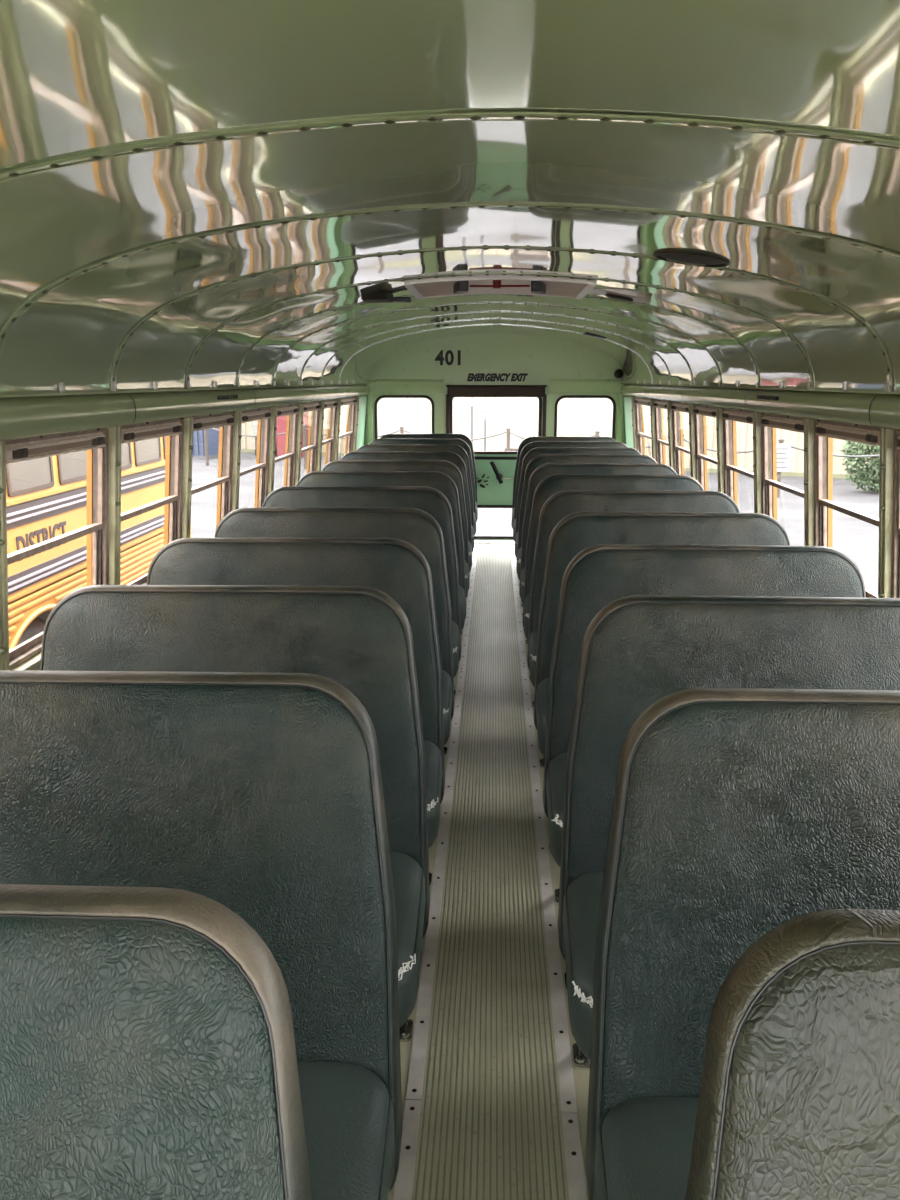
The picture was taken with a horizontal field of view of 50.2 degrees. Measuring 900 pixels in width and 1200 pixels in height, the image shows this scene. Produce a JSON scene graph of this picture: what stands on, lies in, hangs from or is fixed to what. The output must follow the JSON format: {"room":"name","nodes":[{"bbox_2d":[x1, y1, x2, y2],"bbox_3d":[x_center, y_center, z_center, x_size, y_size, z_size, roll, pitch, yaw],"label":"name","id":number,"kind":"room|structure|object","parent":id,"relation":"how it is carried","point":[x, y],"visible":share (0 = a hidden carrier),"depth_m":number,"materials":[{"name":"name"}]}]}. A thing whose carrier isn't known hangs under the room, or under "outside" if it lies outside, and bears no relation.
{"room":"transit interior","nodes":[
{"label":"transit interior","id":0,"kind":"room"},
{"bbox_2d":[0,396,366,670],"bbox_3d":[-1.082,0.083,3.664,0.257,1.950,10.340,1,13,3],"label":"wall","id":1,"kind":"structure","parent":0,"point":[115,433],"depth_m":3.57,"materials":[{"name":"metal"}]},
{"bbox_2d":[5,428,107,669],"bbox_3d":[-1.059,-0.165,2.587,0.110,0.566,0.657,1,13,3],"label":"window","id":2,"kind":"structure","parent":1,"relation":"in","point":[18,450],"depth_m":2.65,"materials":[{"name":"brown metal"}]},
{"bbox_2d":[0,393,135,440],"bbox_3d":[-1.015,-0.418,2.219,0.052,0.105,1.452,1,13,3],"label":"trim","id":3,"kind":"structure","parent":1,"relation":"attached to","point":[30,416],"depth_m":2.44,"materials":[{"name":"green paint"}]},
{"bbox_2d":[121,419,183,584],"bbox_3d":[-1.027,-0.323,3.273,0.110,0.566,0.657,1,13,3],"label":"window","id":4,"kind":"structure","parent":1,"relation":"in","point":[132,433],"depth_m":3.43,"materials":[{"name":"brown metal"}]},
{"bbox_2d":[126,388,255,425],"bbox_3d":[-0.947,-0.750,3.660,0.052,0.105,1.512,1,13,3],"label":"trim","id":5,"kind":"structure","parent":1,"relation":"attached to","point":[151,407],"depth_m":3.44,"materials":[{"name":"green paint"}]},
{"bbox_2d":[191,412,233,537],"bbox_3d":[-0.995,-0.480,3.960,0.110,0.566,0.657,1,13,3],"label":"window","id":6,"kind":"structure","parent":1,"relation":"in","point":[226,420],"depth_m":4.21,"materials":[{"name":"brown metal"}]},
{"bbox_2d":[240,408,270,507],"bbox_3d":[-0.963,-0.638,4.646,0.110,0.566,0.657,1,13,3],"label":"window","id":7,"kind":"structure","parent":1,"relation":"in","point":[264,414],"depth_m":4.91,"materials":[{"name":"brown metal"}]},
{"bbox_2d":[248,386,313,409],"bbox_3d":[-0.880,-1.082,5.105,0.052,0.105,1.462,1,13,3],"label":"trim","id":8,"kind":"structure","parent":1,"relation":"attached to","point":[275,397],"depth_m":4.96,"materials":[{"name":"green paint"}]},
{"bbox_2d":[275,404,298,485],"bbox_3d":[-0.931,-0.796,5.332,0.110,0.566,0.657,1,13,3],"label":"window","id":9,"kind":"structure","parent":1,"relation":"in","point":[292,410],"depth_m":5.59,"materials":[{"name":"brown metal"}]},
{"bbox_2d":[301,401,320,471],"bbox_3d":[-0.899,-0.954,6.019,0.110,0.566,0.657,1,13,3],"label":"window","id":10,"kind":"structure","parent":1,"relation":"in","point":[312,406],"depth_m":6.28,"materials":[{"name":"brown metal"}]},
{"bbox_2d":[309,385,348,402],"bbox_3d":[-0.816,-1.402,6.498,0.052,0.105,1.402,1,13,3],"label":"trim","id":11,"kind":"structure","parent":1,"relation":"attached to","point":[328,392],"depth_m":6.41,"materials":[{"name":"green paint"}]},
{"bbox_2d":[322,399,337,462],"bbox_3d":[-0.867,-1.112,6.705,0.110,0.566,0.657,1,13,3],"label":"window","id":12,"kind":"structure","parent":1,"relation":"in","point":[332,404],"depth_m":6.97,"materials":[{"name":"brown metal"}]},
{"bbox_2d":[339,397,356,452],"bbox_3d":[-0.830,-1.298,7.516,0.110,0.566,0.912,1,13,3],"label":"window","id":13,"kind":"structure","parent":1,"relation":"in","point":[345,401],"depth_m":7.90,"materials":[{"name":"brown metal"}]},
{"bbox_2d":[346,384,369,397],"bbox_3d":[-0.755,-1.706,7.819,0.049,0.105,1.317,1,13,3],"label":"trim","id":14,"kind":"structure","parent":1,"relation":"attached to","point":[356,390],"depth_m":7.76,"materials":[{"name":"green paint"}]},
{"bbox_2d":[0,0,899,397],"bbox_3d":[0.164,-0.992,3.488,2.306,0.449,9.990,1,13,3],"label":"ceiling","id":15,"kind":"structure","parent":0,"point":[195,194],"depth_m":1.65,"materials":[{"name":"green paint"}]},
{"bbox_2d":[361,292,410,302],"bbox_3d":[-0.264,-1.219,3.877,0.195,0.030,0.248,1,13,3],"label":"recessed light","id":16,"kind":"object","parent":15,"relation":"in","point":[375,297],"visible":0.94,"depth_m":3.81,"materials":[{"name":"black plastic"}]},
{"bbox_2d":[404,274,596,298],"bbox_3d":[0.193,-1.208,3.740,0.690,0.053,0.640,1,13,3],"label":"roof hatch","id":17,"kind":"object","parent":15,"relation":"attached to","point":[576,288],"visible":0.92,"depth_m":3.56,"materials":[{"name":"grey"}]},
{"bbox_2d":[584,333,606,338],"bbox_3d":[1.017,-1.850,6.717,0.150,0.044,0.100,1,13,3],"label":"vent slot","id":18,"kind":"object","parent":15,"relation":"attached to","point":[587,334],"visible":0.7,"depth_m":6.67,"materials":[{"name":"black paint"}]},
{"bbox_2d":[590,289,650,302],"bbox_3d":[0.671,-1.213,3.799,0.240,0.069,0.180,1,13,3],"label":"ceiling lamp","id":19,"kind":"object","parent":15,"relation":"attached to","point":[625,296],"visible":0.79,"depth_m":3.76,"materials":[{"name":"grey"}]},
{"bbox_2d":[653,250,729,266],"bbox_3d":[0.655,-0.929,2.601,0.210,0.047,0.212,1,13,3],"label":"ceiling speaker","id":20,"kind":"object","parent":15,"relation":"attached to","point":[709,260],"visible":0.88,"depth_m":2.58,"materials":[{"name":"black"}]},
{"bbox_2d":[658,253,724,264],"bbox_3d":[0.654,-0.927,2.602,0.186,0.031,0.188,1,13,3],"label":"grille","id":21,"kind":"object","parent":20,"relation":"attached to","point":[695,258],"depth_m":2.58,"materials":[{"name":"black"}]},
{"bbox_2d":[388,540,589,1199],"bbox_3d":[0.164,0.598,3.853,2.600,0.062,9.990,1,13,3],"label":"floor","id":22,"kind":"structure","parent":0,"point":[494,1094],"depth_m":2.37,"materials":[{"name":"rubber"}]},
{"bbox_2d":[0,884,311,1199],"bbox_3d":[-0.606,0.806,0.686,0.998,0.975,0.659,1,13,3],"label":"seat","id":23,"kind":"object","parent":22,"relation":"on","point":[148,1048],"visible":1,"depth_m":0.82,"materials":[{"name":"leather"}]},
{"bbox_2d":[0,670,401,1199],"bbox_3d":[-0.577,0.659,1.327,0.998,0.975,0.659,1,13,3],"label":"seat","id":24,"kind":"object","parent":22,"relation":"on","point":[259,795],"visible":0.59,"depth_m":1.46,"materials":[{"name":"green leather"}]},
{"bbox_2d":[297,1061,393,1199],"bbox_3d":[-0.544,0.798,1.258,0.925,0.172,0.464,1,13,3],"label":"seat cushion","id":25,"kind":"object","parent":24,"relation":"on","point":[348,1106],"depth_m":1.30,"materials":[{"name":"green leather"}]},
{"bbox_2d":[40,585,429,1041],"bbox_3d":[-0.547,0.512,1.967,0.998,0.975,0.659,1,13,3],"label":"seat","id":26,"kind":"object","parent":22,"relation":"on","point":[359,638],"visible":0.35,"depth_m":2.11,"materials":[{"name":"leather"}]},
{"bbox_2d":[390,851,425,1026],"bbox_3d":[-0.515,0.651,1.897,0.925,0.172,0.464,1,13,3],"label":"seat cushion","id":27,"kind":"object","parent":26,"relation":"on","point":[408,867],"depth_m":1.85,"materials":[{"name":"leather"}]},
{"bbox_2d":[147,538,444,962],"bbox_3d":[-0.517,0.362,2.617,0.999,0.975,0.659,1,13,3],"label":"seat","id":28,"kind":"object","parent":22,"relation":"on","point":[396,568],"visible":0.27,"depth_m":2.76,"materials":[{"name":"grey leather"}]},
{"bbox_2d":[424,739,441,848],"bbox_3d":[-0.485,0.501,2.547,0.925,0.172,0.464,1,13,3],"label":"seat cushion","id":29,"kind":"object","parent":28,"relation":"on","point":[433,747],"depth_m":2.48,"materials":[{"name":"leather"}]},
{"bbox_2d":[214,508,453,744],"bbox_3d":[-0.487,0.210,3.280,0.998,0.975,0.659,1,13,3],"label":"seat","id":30,"kind":"object","parent":22,"relation":"on","point":[414,526],"visible":0.28,"depth_m":3.43,"materials":[{"name":"grey leather"}]},
{"bbox_2d":[442,670,451,744],"bbox_3d":[-0.456,0.349,3.211,0.925,0.172,0.464,1,13,3],"label":"seat cushion","id":31,"kind":"object","parent":30,"relation":"on","point":[446,674],"depth_m":3.13,"materials":[{"name":"leather"}]},
{"bbox_2d":[261,486,460,754],"bbox_3d":[-0.455,0.051,3.972,0.998,0.975,0.659,1,13,3],"label":"seat","id":32,"kind":"object","parent":22,"relation":"on","point":[432,501],"visible":0.23,"depth_m":4.12,"materials":[{"name":"grey leather"}]},
{"bbox_2d":[452,621,459,676],"bbox_3d":[-0.423,0.190,3.902,0.925,0.172,0.464,1,13,3],"label":"seat cushion","id":33,"kind":"object","parent":32,"relation":"on","point":[455,624],"depth_m":3.81,"materials":[{"name":"grey leather"}]},
{"bbox_2d":[296,471,465,695],"bbox_3d":[-0.420,-0.108,4.664,0.998,0.975,0.659,1,13,2],"label":"seat","id":34,"kind":"object","parent":22,"relation":"on","point":[440,481],"visible":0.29,"depth_m":4.82,"materials":[{"name":"grey leather"}]},
{"bbox_2d":[459,585,464,630],"bbox_3d":[-0.388,0.030,4.595,0.925,0.172,0.464,1,13,2],"label":"seat cushion","id":35,"kind":"object","parent":34,"relation":"on","point":[461,587],"depth_m":4.46,"materials":[{"name":"grey leather"}]},
{"bbox_2d":[321,460,469,634],"bbox_3d":[-0.390,-0.263,5.338,0.999,0.975,0.659,1,13,3],"label":"seat","id":36,"kind":"object","parent":22,"relation":"on","point":[448,468],"visible":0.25,"depth_m":5.49,"materials":[{"name":"grey leather"}]},
{"bbox_2d":[465,561,468,595],"bbox_3d":[-0.358,-0.124,5.269,0.925,0.172,0.464,1,13,3],"label":"seat cushion","id":37,"kind":"object","parent":36,"relation":"on","point":[466,562],"depth_m":5.18,"materials":[{"name":"grey leather"}]},
{"bbox_2d":[341,451,471,572],"bbox_3d":[-0.356,-0.416,6.002,1.001,0.975,0.659,1,13,2],"label":"seat","id":38,"kind":"object","parent":22,"relation":"on","point":[452,457],"visible":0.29,"depth_m":6.16,"materials":[{"name":"leather"}]},
{"bbox_2d":[468,540,471,572],"bbox_3d":[-0.325,-0.277,5.932,0.925,0.172,0.464,1,13,2],"label":"seat cushion","id":39,"kind":"object","parent":38,"relation":"on","point":[469,541],"depth_m":5.80,"materials":[{"name":"grey leather"}]},
{"bbox_2d":[356,444,474,596],"bbox_3d":[-0.326,-0.570,6.674,0.998,0.975,0.659,1,13,2],"label":"seat","id":40,"kind":"object","parent":22,"relation":"on","point":[460,451],"visible":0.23,"depth_m":6.83,"materials":[{"name":"leather"}]},
{"bbox_2d":[471,525,473,551],"bbox_3d":[-0.294,-0.431,6.604,0.925,0.172,0.464,1,13,2],"label":"seat cushion","id":41,"kind":"object","parent":40,"relation":"on","point":[472,526],"depth_m":6.47,"materials":[{"name":"leather"}]},
{"bbox_2d":[369,438,475,576],"bbox_3d":[-0.295,-0.725,7.346,0.998,0.975,0.659,1,13,2],"label":"seat","id":42,"kind":"object","parent":22,"relation":"on","point":[459,442],"visible":0.19,"depth_m":7.50,"materials":[{"name":"grey leather"}]},
{"bbox_2d":[474,513,475,535],"bbox_3d":[-0.263,-0.586,7.276,0.925,0.172,0.464,1,13,2],"label":"seat cushion","id":43,"kind":"object","parent":42,"relation":"on","point":[474,513],"depth_m":7.13,"materials":[{"name":"green plastic"}]},
{"bbox_2d":[379,434,477,520],"bbox_3d":[-0.265,-0.882,8.030,0.998,0.975,0.659,1,13,3],"label":"seat","id":44,"kind":"object","parent":22,"relation":"on","point":[463,437],"visible":0.21,"depth_m":8.19,"materials":[{"name":"leather"}]},
{"bbox_2d":[511,436,616,559],"bbox_3d":[0.988,-0.781,7.593,0.998,0.975,0.659,1,13,3],"label":"seat","id":45,"kind":"object","parent":22,"relation":"on","point":[526,441],"visible":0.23,"depth_m":7.76,"materials":[{"name":"grey leather"}]},
{"bbox_2d":[512,508,513,527],"bbox_3d":[0.947,-0.643,7.526,0.925,0.172,0.464,1,13,3],"label":"seat cushion","id":46,"kind":"object","parent":45,"relation":"on","point":[512,508],"depth_m":7.42,"materials":[{"name":"green plastic"}]},
{"bbox_2d":[513,441,627,585],"bbox_3d":[0.961,-0.641,6.982,0.998,0.975,0.659,1,13,2],"label":"seat","id":47,"kind":"object","parent":22,"relation":"on","point":[531,445],"visible":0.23,"depth_m":7.15,"materials":[{"name":"grey leather"}]},
{"bbox_2d":[515,447,640,606],"bbox_3d":[0.930,-0.497,6.356,0.998,0.975,0.659,1,13,3],"label":"seat","id":48,"kind":"object","parent":22,"relation":"on","point":[531,454],"visible":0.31,"depth_m":6.52,"materials":[{"name":"grey leather"}]},
{"bbox_2d":[515,532,517,558],"bbox_3d":[0.889,-0.359,6.290,0.925,0.172,0.464,1,13,3],"label":"seat cushion","id":49,"kind":"object","parent":48,"relation":"on","point":[516,534],"depth_m":6.21,"materials":[{"name":"grey leather"}]},
{"bbox_2d":[517,454,657,615],"bbox_3d":[0.900,-0.353,5.731,0.998,0.975,0.659,1,13,3],"label":"seat","id":50,"kind":"object","parent":22,"relation":"on","point":[539,460],"visible":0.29,"depth_m":5.90,"materials":[{"name":"grey leather"}]},
{"bbox_2d":[517,548,520,579],"bbox_3d":[0.859,-0.215,5.665,0.925,0.172,0.464,1,13,3],"label":"seat cushion","id":51,"kind":"object","parent":50,"relation":"on","point":[519,549],"depth_m":5.58,"materials":[{"name":"leather"}]},
{"bbox_2d":[519,463,677,643],"bbox_3d":[0.873,-0.211,5.112,0.999,0.975,0.659,1,13,2],"label":"seat","id":52,"kind":"object","parent":22,"relation":"on","point":[543,471],"visible":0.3,"depth_m":5.28,"materials":[{"name":"grey leather"}]},
{"bbox_2d":[520,567,524,603],"bbox_3d":[0.833,-0.073,5.046,0.925,0.172,0.464,1,13,2],"label":"seat cushion","id":53,"kind":"object","parent":52,"relation":"on","point":[522,571],"depth_m":5.03,"materials":[{"name":"grey leather"}]},
{"bbox_2d":[523,475,703,707],"bbox_3d":[0.842,-0.063,4.466,0.998,0.975,0.659,1,13,3],"label":"seat","id":54,"kind":"object","parent":22,"relation":"on","point":[553,484],"visible":0.25,"depth_m":4.63,"materials":[{"name":"grey leather"}]},
{"bbox_2d":[524,593,529,639],"bbox_3d":[0.800,0.076,4.400,0.925,0.172,0.464,1,13,3],"label":"seat cushion","id":55,"kind":"object","parent":54,"relation":"on","point":[526,595],"depth_m":4.31,"materials":[{"name":"grey leather"}]},
{"bbox_2d":[527,490,739,766],"bbox_3d":[0.812,0.088,3.812,0.999,0.975,0.659,1,13,2],"label":"seat","id":56,"kind":"object","parent":22,"relation":"on","point":[561,504],"visible":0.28,"depth_m":3.97,"materials":[{"name":"grey leather"}]},
{"bbox_2d":[529,628,537,686],"bbox_3d":[0.772,0.226,3.745,0.925,0.172,0.464,1,13,2],"label":"seat cushion","id":57,"kind":"object","parent":56,"relation":"on","point":[533,632],"depth_m":3.69,"materials":[{"name":"grey leather"}]},
{"bbox_2d":[534,512,790,852],"bbox_3d":[0.781,0.240,3.149,0.998,0.975,0.659,1,13,3],"label":"seat","id":58,"kind":"object","parent":22,"relation":"on","point":[577,532],"visible":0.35,"depth_m":3.31,"materials":[{"name":"leather"}]},
{"bbox_2d":[536,678,548,756],"bbox_3d":[0.740,0.379,3.083,0.925,0.172,0.464,1,13,3],"label":"seat cushion","id":59,"kind":"object","parent":58,"relation":"on","point":[542,684],"depth_m":3.03,"materials":[{"name":"grey leather"}]},
{"bbox_2d":[543,544,865,989],"bbox_3d":[0.750,0.393,2.486,0.998,0.975,0.659,1,13,3],"label":"seat","id":60,"kind":"object","parent":22,"relation":"on","point":[598,576],"visible":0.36,"depth_m":2.64,"materials":[{"name":"leather"}]},
{"bbox_2d":[546,752,566,867],"bbox_3d":[0.709,0.531,2.420,0.925,0.172,0.464,1,13,3],"label":"seat cushion","id":61,"kind":"object","parent":60,"relation":"on","point":[555,761],"depth_m":2.39,"materials":[{"name":"green leather"}]},
{"bbox_2d":[558,595,899,1067],"bbox_3d":[0.719,0.539,1.847,0.998,0.975,0.659,1,13,3],"label":"seat","id":62,"kind":"object","parent":22,"relation":"on","point":[637,651],"visible":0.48,"depth_m":2.00,"materials":[{"name":"leather"}]},
{"bbox_2d":[562,871,603,1059],"bbox_3d":[0.678,0.678,1.780,0.925,0.172,0.464,1,13,3],"label":"seat cushion","id":63,"kind":"object","parent":62,"relation":"on","point":[581,890],"depth_m":1.76,"materials":[{"name":"leather"}]},
{"bbox_2d":[585,688,899,1199],"bbox_3d":[0.692,0.682,1.226,0.998,0.975,0.659,1,13,3],"label":"seat","id":64,"kind":"object","parent":22,"relation":"on","point":[739,814],"visible":0.7,"depth_m":1.38,"materials":[{"name":"leather"}]},
{"bbox_2d":[595,1097,698,1199],"bbox_3d":[0.651,0.821,1.160,0.925,0.172,0.464,1,13,3],"label":"seat cushion","id":65,"kind":"object","parent":64,"relation":"on","point":[643,1145],"depth_m":1.27,"materials":[{"name":"leather"}]},
{"bbox_2d":[685,909,899,1199],"bbox_3d":[0.664,0.821,0.623,0.998,0.974,0.659,1,13,3],"label":"seat","id":66,"kind":"object","parent":22,"relation":"on","point":[799,1096],"visible":1,"depth_m":0.79,"materials":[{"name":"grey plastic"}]},
{"bbox_2d":[364,333,625,444],"bbox_3d":[0.391,-1.267,8.560,2.500,2.187,0.090,1,13,3],"label":"wall","id":67,"kind":"structure","parent":0,"point":[422,368],"depth_m":8.37,"materials":[{"name":"green metal"}]},
{"bbox_2d":[374,395,433,438],"bbox_3d":[-0.403,-1.477,8.544,0.532,0.677,0.038,1,13,3],"label":"window","id":68,"kind":"structure","parent":67,"relation":"in","point":[382,396],"depth_m":8.47,"materials":[{"name":"black rubber"}]},
{"bbox_2d":[446,385,546,539],"bbox_3d":[0.405,-1.205,8.534,0.880,1.378,0.148,1,13,3],"label":"door","id":69,"kind":"structure","parent":67,"relation":"in","point":[495,470],"depth_m":8.53,"materials":[{"name":"green paint"}]},
{"bbox_2d":[554,395,615,438],"bbox_3d":[1.185,-1.461,8.474,0.532,0.677,0.038,1,13,3],"label":"window","id":70,"kind":"structure","parent":67,"relation":"in","point":[563,396],"depth_m":8.40,"materials":[{"name":"black rubber"}]},
{"bbox_2d":[614,369,622,377],"bbox_3d":[1.450,-1.954,8.287,0.079,0.079,0.061,9,16,34],"label":"speaker","id":71,"kind":"object","parent":67,"relation":"attached to","point":[618,373],"visible":1,"depth_m":8.27},
{"bbox_2d":[624,396,893,597],"bbox_3d":[1.399,0.108,3.555,0.257,1.950,10.340,1,13,3],"label":"wall","id":72,"kind":"structure","parent":0,"point":[886,435],"depth_m":4.13,"materials":[{"name":"green paint"}]},
{"bbox_2d":[620,384,648,398],"bbox_3d":[1.475,-1.672,7.672,0.049,0.105,1.417,1,13,3],"label":"trim","id":73,"kind":"structure","parent":72,"relation":"attached to","point":[633,390],"depth_m":7.58,"materials":[{"name":"green paint"}]},
{"bbox_2d":[634,397,650,454],"bbox_3d":[1.516,-1.274,7.412,0.110,0.566,0.912,1,13,3],"label":"window","id":74,"kind":"structure","parent":72,"relation":"in","point":[638,401],"depth_m":7.79,"materials":[{"name":"brown metal"}]},
{"bbox_2d":[653,400,668,463],"bbox_3d":[1.478,-1.088,6.601,0.110,0.566,0.657,1,13,3],"label":"window","id":75,"kind":"structure","parent":72,"relation":"in","point":[658,404],"depth_m":6.87,"materials":[{"name":"brown metal"}]},
{"bbox_2d":[645,385,685,402],"bbox_3d":[1.410,-1.357,6.302,0.052,0.105,1.402,1,13,3],"label":"trim","id":76,"kind":"structure","parent":72,"relation":"attached to","point":[656,392],"depth_m":6.20,"materials":[{"name":"green paint"}]},
{"bbox_2d":[671,402,689,474],"bbox_3d":[1.446,-0.930,5.915,0.110,0.566,0.657,1,13,3],"label":"window","id":77,"kind":"structure","parent":72,"relation":"in","point":[676,407],"depth_m":6.18,"materials":[{"name":"brown metal"}]},
{"bbox_2d":[693,405,716,488],"bbox_3d":[1.414,-0.772,5.229,0.110,0.566,0.657,1,13,3],"label":"window","id":78,"kind":"structure","parent":72,"relation":"in","point":[699,410],"depth_m":5.49,"materials":[{"name":"brown metal"}]},
{"bbox_2d":[681,386,751,410],"bbox_3d":[1.345,-1.036,4.905,0.052,0.105,1.472,1,13,3],"label":"trim","id":79,"kind":"structure","parent":72,"relation":"attached to","point":[727,398],"depth_m":4.75,"materials":[{"name":"green paint"}]},
{"bbox_2d":[722,408,753,498],"bbox_3d":[1.382,-0.614,4.542,0.110,0.566,0.657,1,13,3],"label":"window","id":80,"kind":"structure","parent":72,"relation":"in","point":[729,415],"depth_m":4.79,"materials":[{"name":"brown metal"}]},
{"bbox_2d":[761,413,803,516],"bbox_3d":[1.350,-0.457,3.856,0.110,0.566,0.657,1,13,3],"label":"window","id":81,"kind":"structure","parent":72,"relation":"in","point":[795,424],"depth_m":4.10,"materials":[{"name":"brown metal"}]},
{"bbox_2d":[744,389,880,427],"bbox_3d":[1.279,-0.711,3.493,0.052,0.105,1.432,1,13,3],"label":"trim","id":82,"kind":"structure","parent":72,"relation":"attached to","point":[851,408],"depth_m":3.29,"materials":[{"name":"green paint"}]},
{"bbox_2d":[814,420,879,597],"bbox_3d":[1.318,-0.299,3.170,0.110,0.566,0.657,1,13,3],"label":"window","id":83,"kind":"structure","parent":72,"relation":"in","point":[822,430],"depth_m":3.35,"materials":[{"name":"brown metal"}]},
{"bbox_2d":[869,394,899,430],"bbox_3d":[1.213,-0.388,2.086,0.052,0.105,1.462,1,13,3],"label":"trim","id":84,"kind":"structure","parent":72,"relation":"attached to","point":[884,412],"depth_m":2.70,"materials":[{"name":"green paint"}]},
{"bbox_2d":[892,430,899,597],"bbox_3d":[1.286,-0.141,2.483,0.110,0.566,0.657,1,13,3],"label":"window","id":85,"kind":"structure","parent":72,"relation":"in","point":[896,474],"depth_m":2.78,"materials":[{"name":"brown metal"}]},
{"label":"outside","id":86,"kind":"structure","parent":0,"visible":0},
{"bbox_2d":[191,452,878,595],"bbox_3d":[1.813,-6.665,39.469,180.000,0.100,160.000,1,13,3],"label":"ground","id":87,"kind":"structure","parent":86,"point":[858,539],"depth_m":17.25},
{"bbox_2d":[6,436,191,649],"bbox_3d":[-3.916,0.137,3.475,2.452,2.770,11.550,1,13,3],"label":"bus","id":88,"kind":"object","parent":87,"relation":"on","point":[46,497],"visible":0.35,"depth_m":6.36,"materials":[{"name":"yellow metal"}]},
{"bbox_2d":[192,427,218,459],"bbox_3d":[-7.976,-5.311,28.937,2.360,1.980,1.280,5,14,22],"label":"storage container","id":89,"kind":"object","parent":87,"relation":"on","point":[213,435],"visible":0.1,"depth_m":28.26,"materials":[{"name":"blue metal"}]},
{"bbox_2d":[204,429,208,465],"bbox_3d":[-6.614,-4.230,26.041,0.118,1.170,0.118,1,13,3],"label":"fence post","id":90,"kind":"object","parent":87,"relation":"on","point":[205,430],"visible":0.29,"depth_m":26.03,"materials":[{"name":"brown wood"}]},
{"bbox_2d":[253,423,276,455],"bbox_3d":[-5.592,-4.944,29.524,0.680,1.000,0.660,4,14,17],"label":"wheeled cart","id":91,"kind":"object","parent":87,"relation":"on","point":[255,425],"visible":0.23,"depth_m":29.29,"materials":[{"name":"grey metal"}]},
{"bbox_2d":[276,412,308,456],"bbox_3d":[-4.767,-5.099,29.041,0.885,1.519,0.900,4,14,17],"label":"storage container","id":92,"kind":"object","parent":87,"relation":"on","point":[281,421],"visible":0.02,"depth_m":28.80,"materials":[{"name":"red metal"}]},
{"bbox_2d":[303,424,306,469],"bbox_3d":[-3.762,-3.977,24.939,0.118,1.170,0.118,1,13,3],"label":"fence post","id":93,"kind":"object","parent":87,"relation":"on","point":[304,425],"visible":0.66,"depth_m":24.89,"materials":[{"name":"brown wood"}]},
{"bbox_2d":[399,426,403,433],"bbox_3d":[-1.201,-3.771,24.046,0.118,1.170,0.118,1,13,3],"label":"fence post","id":94,"kind":"object","parent":87,"relation":"on","point":[400,427],"visible":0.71,"depth_m":23.91,"materials":[{"name":"brown wood"}]},
{"bbox_2d":[470,397,472,442],"bbox_3d":[0.534,-5.309,23.303,0.070,4.500,0.070,1,13,3],"label":"utility pole","id":95,"kind":"object","parent":87,"relation":"on","point":[471,408],"visible":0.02,"depth_m":23.49,"materials":[{"name":"grey wood"}]},
{"bbox_2d":[484,397,486,450],"bbox_3d":[0.864,-5.306,23.289,0.060,4.500,0.060,1,13,3],"label":"utility pole","id":96,"kind":"object","parent":87,"relation":"on","point":[485,398],"visible":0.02,"depth_m":23.47,"materials":[{"name":"grey metal"}]},
{"bbox_2d":[506,427,510,450],"bbox_3d":[1.405,-3.588,23.248,0.118,1.170,0.118,1,13,3],"label":"fence post","id":97,"kind":"object","parent":87,"relation":"on","point":[508,429],"visible":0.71,"depth_m":23.15,"materials":[{"name":"brown wood"}]},
{"bbox_2d":[504,447,517,450],"bbox_3d":[1.725,-3.518,24.173,0.720,0.620,0.400,1,13,3],"label":"utility box","id":98,"kind":"object","parent":87,"relation":"on","point":[511,448],"visible":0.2,"depth_m":23.93,"materials":[{"name":"grey metal"}]},
{"bbox_2d":[241,449,853,478],"bbox_3d":[-2.167,-4.370,29.233,28.195,0.012,1.065,7,15,27],"label":"grass verge","id":99,"kind":"structure","parent":87,"relation":"on","point":[788,474],"depth_m":24.15,"materials":[{"name":"green plant"}]},
{"bbox_2d":[241,397,879,475],"bbox_3d":[0.820,-5.653,27.990,34.438,3.070,0.275,7,15,28],"label":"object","id":100,"kind":"object","parent":87,"relation":"on","point":[576,417],"visible":0.06,"depth_m":27.33,"materials":[{"name":"beige metal"}]},
{"bbox_2d":[777,438,784,497],"bbox_3d":[6.524,-2.616,19.021,0.118,1.170,0.118,1,13,3],"label":"fence post","id":101,"kind":"object","parent":87,"relation":"on","point":[781,440],"visible":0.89,"depth_m":19.02,"materials":[{"name":"brown wood"}]},
{"bbox_2d":[777,443,790,471],"bbox_3d":[6.489,-2.800,18.885,0.400,0.550,0.026,1,13,3],"label":"notice board","id":102,"kind":"object","parent":101,"relation":"attached to","point":[783,449],"visible":0.6,"depth_m":18.87,"materials":[{"name":"grey paint"}]},
{"bbox_2d":[840,440,879,492],"bbox_3d":[8.897,-3.007,19.747,1.708,1.676,1.406,1,13,3],"label":"bush","id":103,"kind":"object","parent":87,"relation":"on","point":[871,478],"visible":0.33,"depth_m":19.68,"materials":[{"name":"green plant"}]},
{"bbox_3d":[-9.742,-4.598,27.643,0.119,1.170,0.119,1,13,3],"label":"fence post","id":104,"kind":"object","parent":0,"visible":0},
{"bbox_2d":[211,428,879,457],"bbox_3d":[0.902,-3.831,22.676,23.501,0.278,1.407,7,15,28],"label":"cable","id":105,"kind":"object","parent":104,"relation":"hanging from","point":[794,447],"visible":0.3,"depth_m":21.90,"materials":[{"name":"grey metal"}]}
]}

